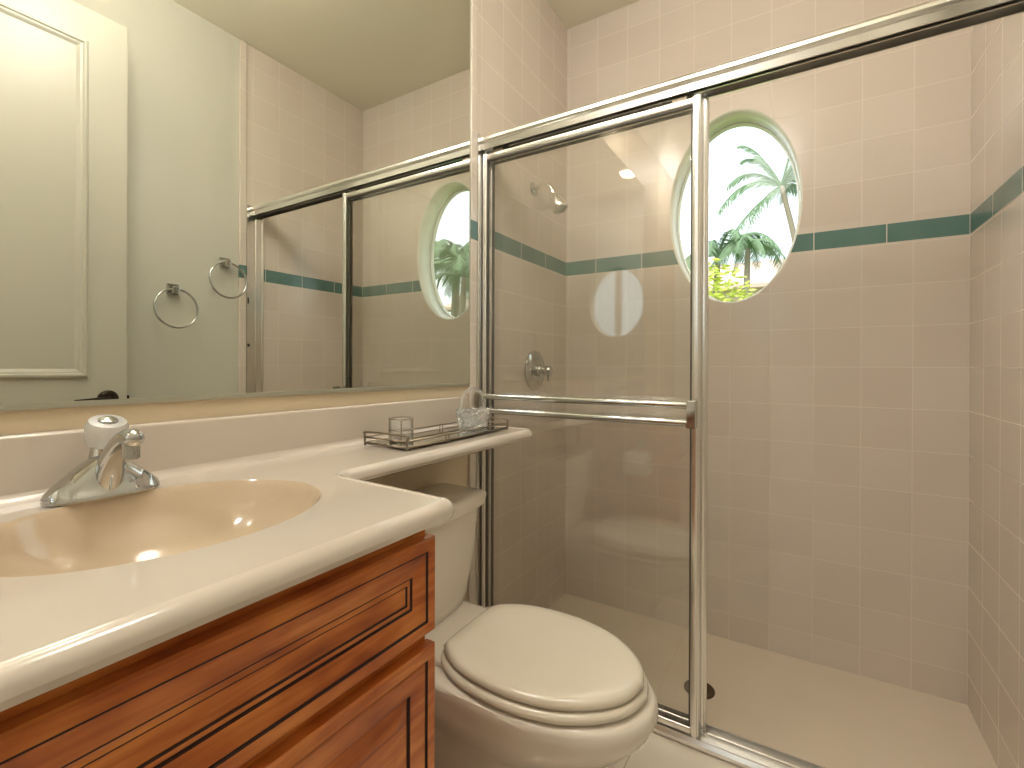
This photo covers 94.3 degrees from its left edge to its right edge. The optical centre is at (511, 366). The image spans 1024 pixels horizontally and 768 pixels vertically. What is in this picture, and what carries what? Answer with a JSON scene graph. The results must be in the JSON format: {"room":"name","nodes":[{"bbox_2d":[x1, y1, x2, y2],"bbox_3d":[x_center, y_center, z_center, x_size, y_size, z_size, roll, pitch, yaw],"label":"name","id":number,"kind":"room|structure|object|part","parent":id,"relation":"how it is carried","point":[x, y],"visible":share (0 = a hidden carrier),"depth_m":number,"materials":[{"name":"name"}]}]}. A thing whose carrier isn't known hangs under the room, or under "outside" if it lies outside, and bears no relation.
{"room":"bathroom","nodes":[
{"label":"bathroom","id":0,"kind":"room"},
{"bbox_2d":[0,0,566,608],"bbox_3d":[-0.736,-0.217,0.795,0.120,3.042,4.029,0,0,31],"label":"wall","id":1,"kind":"structure","parent":0,"point":[522,77],"depth_m":1.93,"materials":[{"name":"beige tile"}]},
{"bbox_2d":[0,396,467,507],"bbox_3d":[-0.639,0.147,0.806,0.035,0.097,1.868,0,0,31],"label":"backsplash","id":2,"kind":"structure","parent":1,"relation":"attached to","point":[31,463],"depth_m":0.92,"materials":[{"name":"stone"}]},
{"bbox_2d":[0,0,471,410],"bbox_3d":[-0.645,-0.616,0.817,0.008,1.359,1.920,0,0,31],"label":"wall mirror","id":3,"kind":"object","parent":1,"relation":"attached to","point":[200,199],"visible":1,"depth_m":0.95,"materials":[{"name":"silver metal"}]},
{"bbox_2d":[468,0,477,603],"bbox_3d":[-0.135,-0.296,1.651,0.010,2.682,0.036,0,0,31],"label":"trim","id":4,"kind":"structure","parent":1,"relation":"attached to","point":[474,8],"depth_m":1.65,"materials":[{"name":"tile"}]},
{"bbox_2d":[524,351,552,389],"bbox_3d":[0.131,0.017,2.018,0.082,0.170,0.170,0,0,31],"label":"shower valve","id":5,"kind":"object","parent":1,"relation":"attached to","point":[535,369],"visible":1,"depth_m":2.00,"materials":[{"name":"silver metal"}]},
{"bbox_3d":[0.138,0.017,2.014,0.066,0.052,0.052,0,0,31],"label":"knob","id":6,"kind":"part","parent":5,"relation":"part of","materials":[{"name":"silver metal"}]},
{"bbox_2d":[530,182,567,213],"bbox_3d":[0.158,-0.710,1.986,0.158,0.150,0.068,0,0,31],"label":"shower fixture","id":7,"kind":"object","parent":1,"relation":"attached to","point":[558,204],"visible":1,"depth_m":1.96,"materials":[{"name":"silver metal"}]},
{"bbox_3d":[0.134,-0.750,2.000,0.098,0.047,0.020,0,0,31],"label":"arm","id":8,"kind":"part","parent":7,"relation":"part of","materials":[{"name":"silver metal"}]},
{"bbox_2d":[476,0,1023,767],"bbox_3d":[0.509,0.114,1.330,1.448,1.855,0.088,0,0,31],"label":"shower door frame","id":9,"kind":"object","parent":1,"relation":"attached to","point":[933,18],"visible":0.5,"depth_m":1.26,"materials":[{"name":"silver metal"}]},
{"bbox_2d":[474,93,702,739],"bbox_3d":[0.197,0.129,1.482,0.730,1.797,0.068,0,0,31],"label":"sliding shower door","id":10,"kind":"structure","parent":9,"relation":"attached to","point":[691,727],"depth_m":1.32,"materials":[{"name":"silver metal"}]},
{"bbox_3d":[0.210,-0.738,1.502,0.691,0.020,0.019,0,0,31],"label":"rail","id":11,"kind":"part","parent":10,"relation":"part of","materials":[{"name":"silver metal"}]},
{"bbox_3d":[0.203,1.013,1.505,0.691,0.028,0.019,0,0,31],"label":"rail","id":12,"kind":"part","parent":10,"relation":"part of","materials":[{"name":"silver metal"}]},
{"bbox_2d":[488,95,708,732],"bbox_3d":[0.231,0.129,1.522,0.740,1.797,0.024,0,0,31],"label":"sliding shower door","id":13,"kind":"structure","parent":9,"relation":"attached to","point":[705,129],"depth_m":1.33,"materials":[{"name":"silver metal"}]},
{"bbox_3d":[0.232,-0.738,1.523,0.701,0.020,0.019,0,0,31],"label":"rail","id":14,"kind":"part","parent":13,"relation":"part of","materials":[{"name":"silver metal"}]},
{"bbox_3d":[0.225,1.014,1.526,0.701,0.028,0.019,0,0,31],"label":"rail","id":15,"kind":"part","parent":13,"relation":"part of","materials":[{"name":"silver metal"}]},
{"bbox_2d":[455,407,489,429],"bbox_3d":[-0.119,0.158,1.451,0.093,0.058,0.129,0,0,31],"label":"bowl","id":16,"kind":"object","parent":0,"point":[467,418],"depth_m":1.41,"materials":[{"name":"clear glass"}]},
{"bbox_2d":[547,0,639,28],"bbox_3d":[-0.061,-1.685,0.383,1.689,0.100,4.029,0,0,31],"label":"ceiling","id":17,"kind":"structure","parent":0,"point":[572,13],"depth_m":2.17,"materials":[{"name":"paint"}]},
{"bbox_2d":[607,731,741,767],"bbox_3d":[-0.284,1.127,0.041,1.449,0.160,2.975,0,0,31],"label":"floor","id":18,"kind":"structure","parent":0,"point":[659,751],"depth_m":1.27,"materials":[{"name":"tile"}]},
{"bbox_2d":[0,530,434,767],"bbox_3d":[-0.625,0.636,0.377,0.507,0.818,1.120,0,0,31],"label":"vanity cabinet","id":19,"kind":"object","parent":18,"relation":"on","point":[334,668],"visible":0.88,"depth_m":0.51,"materials":[{"name":"brown wood"}]},
{"bbox_2d":[0,396,531,711],"bbox_3d":[-0.413,0.213,0.686,0.546,0.227,1.900,0,0,31],"label":"countertop","id":20,"kind":"structure","parent":19,"relation":"on","point":[245,510],"depth_m":0.67,"materials":[{"name":"stone"}]},
{"bbox_2d":[40,415,159,506],"bbox_3d":[-0.584,0.134,0.701,0.140,0.120,0.142,0,0,31],"label":"faucet","id":21,"kind":"object","parent":20,"relation":"on","point":[107,472],"visible":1,"depth_m":0.69,"materials":[{"name":"silver metal"}]},
{"bbox_3d":[-0.625,0.128,0.726,0.035,0.028,0.032,0,0,31],"label":"knob stem","id":22,"kind":"part","parent":21,"relation":"part of","materials":[{"name":"silver metal"}]},
{"bbox_3d":[-0.614,0.099,0.719,0.052,0.039,0.050,26,13,29],"label":"knob","id":23,"kind":"part","parent":21,"relation":"part of","materials":[{"name":"white plastic"}]},
{"bbox_3d":[-0.575,0.139,0.695,0.120,0.101,0.038,0,0,31],"label":"spout","id":24,"kind":"part","parent":21,"relation":"part of","materials":[{"name":"silver metal"}]},
{"bbox_2d":[0,479,320,577],"bbox_3d":[-0.459,0.261,0.634,0.336,0.128,0.400,0,0,31],"label":"basin","id":25,"kind":"object","parent":20,"relation":"in","point":[121,536],"depth_m":0.72,"materials":[{"name":"ceramic"}]},
{"bbox_2d":[363,416,508,450],"bbox_3d":[-0.189,0.176,1.323,0.155,0.037,0.442,0,0,31],"label":"tray","id":26,"kind":"object","parent":20,"relation":"on","point":[424,438],"visible":0.77,"depth_m":1.24,"materials":[{"name":"metal"}]},
{"bbox_3d":[-0.302,0.176,1.137,0.155,0.036,0.005,0,0,31],"label":"handle","id":27,"kind":"part","parent":26,"relation":"part of","materials":[{"name":"silver metal"}]},
{"bbox_2d":[389,416,413,442],"bbox_3d":[-0.278,0.157,1.192,0.060,0.060,0.060,0,0,31],"label":"candle jar","id":28,"kind":"object","parent":26,"relation":"on","point":[403,425],"visible":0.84,"depth_m":1.17,"materials":[{"name":"clear glass"}]},
{"bbox_2d":[455,387,489,429],"bbox_3d":[-0.119,0.125,1.451,0.093,0.124,0.129,0,0,31],"label":"basket","id":29,"kind":"object","parent":26,"relation":"on","point":[467,418],"visible":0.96,"depth_m":1.41,"materials":[{"name":"white"}]},
{"bbox_3d":[-0.119,0.100,1.451,0.008,0.074,0.127,0,0,31],"label":"handle","id":30,"kind":"part","parent":29,"relation":"part of","materials":[{"name":"clear glass"}]},
{"bbox_3d":[-0.075,0.176,1.509,0.155,0.036,0.005,0,0,31],"label":"handle","id":31,"kind":"part","parent":26,"relation":"part of","materials":[{"name":"silver metal"}]},
{"bbox_3d":[-0.201,0.678,0.602,0.019,0.518,0.294,0,0,31],"label":"door","id":32,"kind":"part","parent":19,"relation":"part of","materials":[{"name":"brown wood"}]},
{"bbox_2d":[415,483,658,767],"bbox_3d":[-0.018,0.704,1.146,0.726,0.684,0.396,0,0,31],"label":"toilet","id":33,"kind":"object","parent":18,"relation":"on","point":[517,685],"visible":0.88,"depth_m":1.01,"materials":[{"name":"beige ceramic"}]},
{"bbox_3d":[-0.243,0.383,1.283,0.197,0.044,0.396,0,0,31],"label":"tank lid","id":34,"kind":"part","parent":33,"relation":"part of","materials":[{"name":"beige ceramic"}]},
{"bbox_3d":[-0.246,0.538,1.285,0.170,0.278,0.352,0,0,31],"label":"tank","id":35,"kind":"part","parent":33,"relation":"part of","materials":[{"name":"beige ceramic"}]},
{"bbox_3d":[0.079,0.651,1.086,0.442,0.024,0.338,0,0,31],"label":"lid","id":36,"kind":"part","parent":33,"relation":"part of","materials":[{"name":"beige plastic"}]},
{"bbox_3d":[0.079,0.675,1.086,0.460,0.022,0.356,0,0,31],"label":"seat","id":37,"kind":"part","parent":33,"relation":"part of","materials":[{"name":"beige plastic"}]},
{"bbox_3d":[0.028,0.867,1.117,0.616,0.360,0.364,0,0,31],"label":"bowl","id":38,"kind":"part","parent":33,"relation":"part of","materials":[{"name":"beige ceramic"}]},
{"bbox_2d":[565,0,970,704],"bbox_3d":[0.915,-0.213,1.991,1.449,2.842,0.135,0,0,31],"label":"wall","id":39,"kind":"structure","parent":0,"point":[838,525],"depth_m":1.81,"materials":[{"name":"tile"}]},
{"bbox_2d":[677,123,799,300],"bbox_3d":[0.954,-0.649,2.030,0.474,0.766,0.024,0,0,31],"label":"window","id":40,"kind":"structure","parent":39,"relation":"in","point":[736,125],"depth_m":2.04,"materials":[{"name":"white paint"}]},
{"bbox_2d":[549,593,997,767],"bbox_3d":[0.701,1.157,1.651,1.449,0.102,0.669,0,0,31],"label":"floor","id":41,"kind":"structure","parent":0,"point":[824,716],"depth_m":1.56,"materials":[{"name":"tile"}]},
{"bbox_2d":[684,680,714,698],"bbox_3d":[0.646,1.110,1.638,0.100,0.005,0.100,0,0,31],"label":"shower drain","id":42,"kind":"object","parent":41,"relation":"on","point":[710,690],"visible":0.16,"depth_m":1.63,"materials":[{"name":"brown metal"}]},
{"bbox_2d":[968,13,1023,767],"bbox_3d":[0.603,-0.210,-0.023,0.120,3.042,4.029,0,0,31],"label":"wall","id":43,"kind":"structure","parent":0,"point":[996,354],"depth_m":1.34,"materials":[{"name":"beige tile"}]},
{"label":"outside","id":44,"kind":"structure","parent":0,"visible":0},
{"bbox_3d":[11.247,1.657,10.704,70.000,0.348,90.000,0,0,31],"label":"lawn","id":45,"kind":"structure","parent":44,"visible":0},
{"bbox_2d":[690,258,756,301],"bbox_3d":[1.609,0.291,3.823,0.960,2.338,0.718,0,0,31],"label":"shrub","id":46,"kind":"object","parent":45,"relation":"on","point":[728,283],"visible":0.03,"depth_m":3.71,"materials":[{"name":"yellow plant"}]},
{"bbox_2d":[685,229,774,299],"bbox_3d":[4.308,-0.616,9.793,1.986,4.148,2.009,0,0,31],"label":"palm tree","id":47,"kind":"object","parent":45,"relation":"on","point":[714,248],"visible":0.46,"depth_m":9.47,"materials":[{"name":"green plant"}]},
{"bbox_2d":[709,259,782,300],"bbox_3d":[11.899,-1.176,15.581,19.000,5.300,7.000,0,0,31],"label":"neighbouring house","id":48,"kind":"structure","parent":45,"relation":"on","point":[759,279],"depth_m":15.25,"materials":[{"name":"beige paint"}]},
{"bbox_2d":[709,237,785,294],"bbox_3d":[4.591,-0.513,9.229,1.510,3.945,1.350,0,0,-24],"label":"palm tree","id":49,"kind":"object","parent":45,"relation":"on","point":[755,245],"visible":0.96,"depth_m":9.13,"materials":[{"name":"green plant"}]},
{"bbox_2d":[718,145,799,241],"bbox_3d":[6.114,-1.853,10.485,1.731,6.641,2.583,0,0,-33],"label":"palm tree","id":50,"kind":"object","parent":45,"relation":"on","point":[783,187],"visible":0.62,"depth_m":10.55,"materials":[{"name":"green plant"}]}
]}

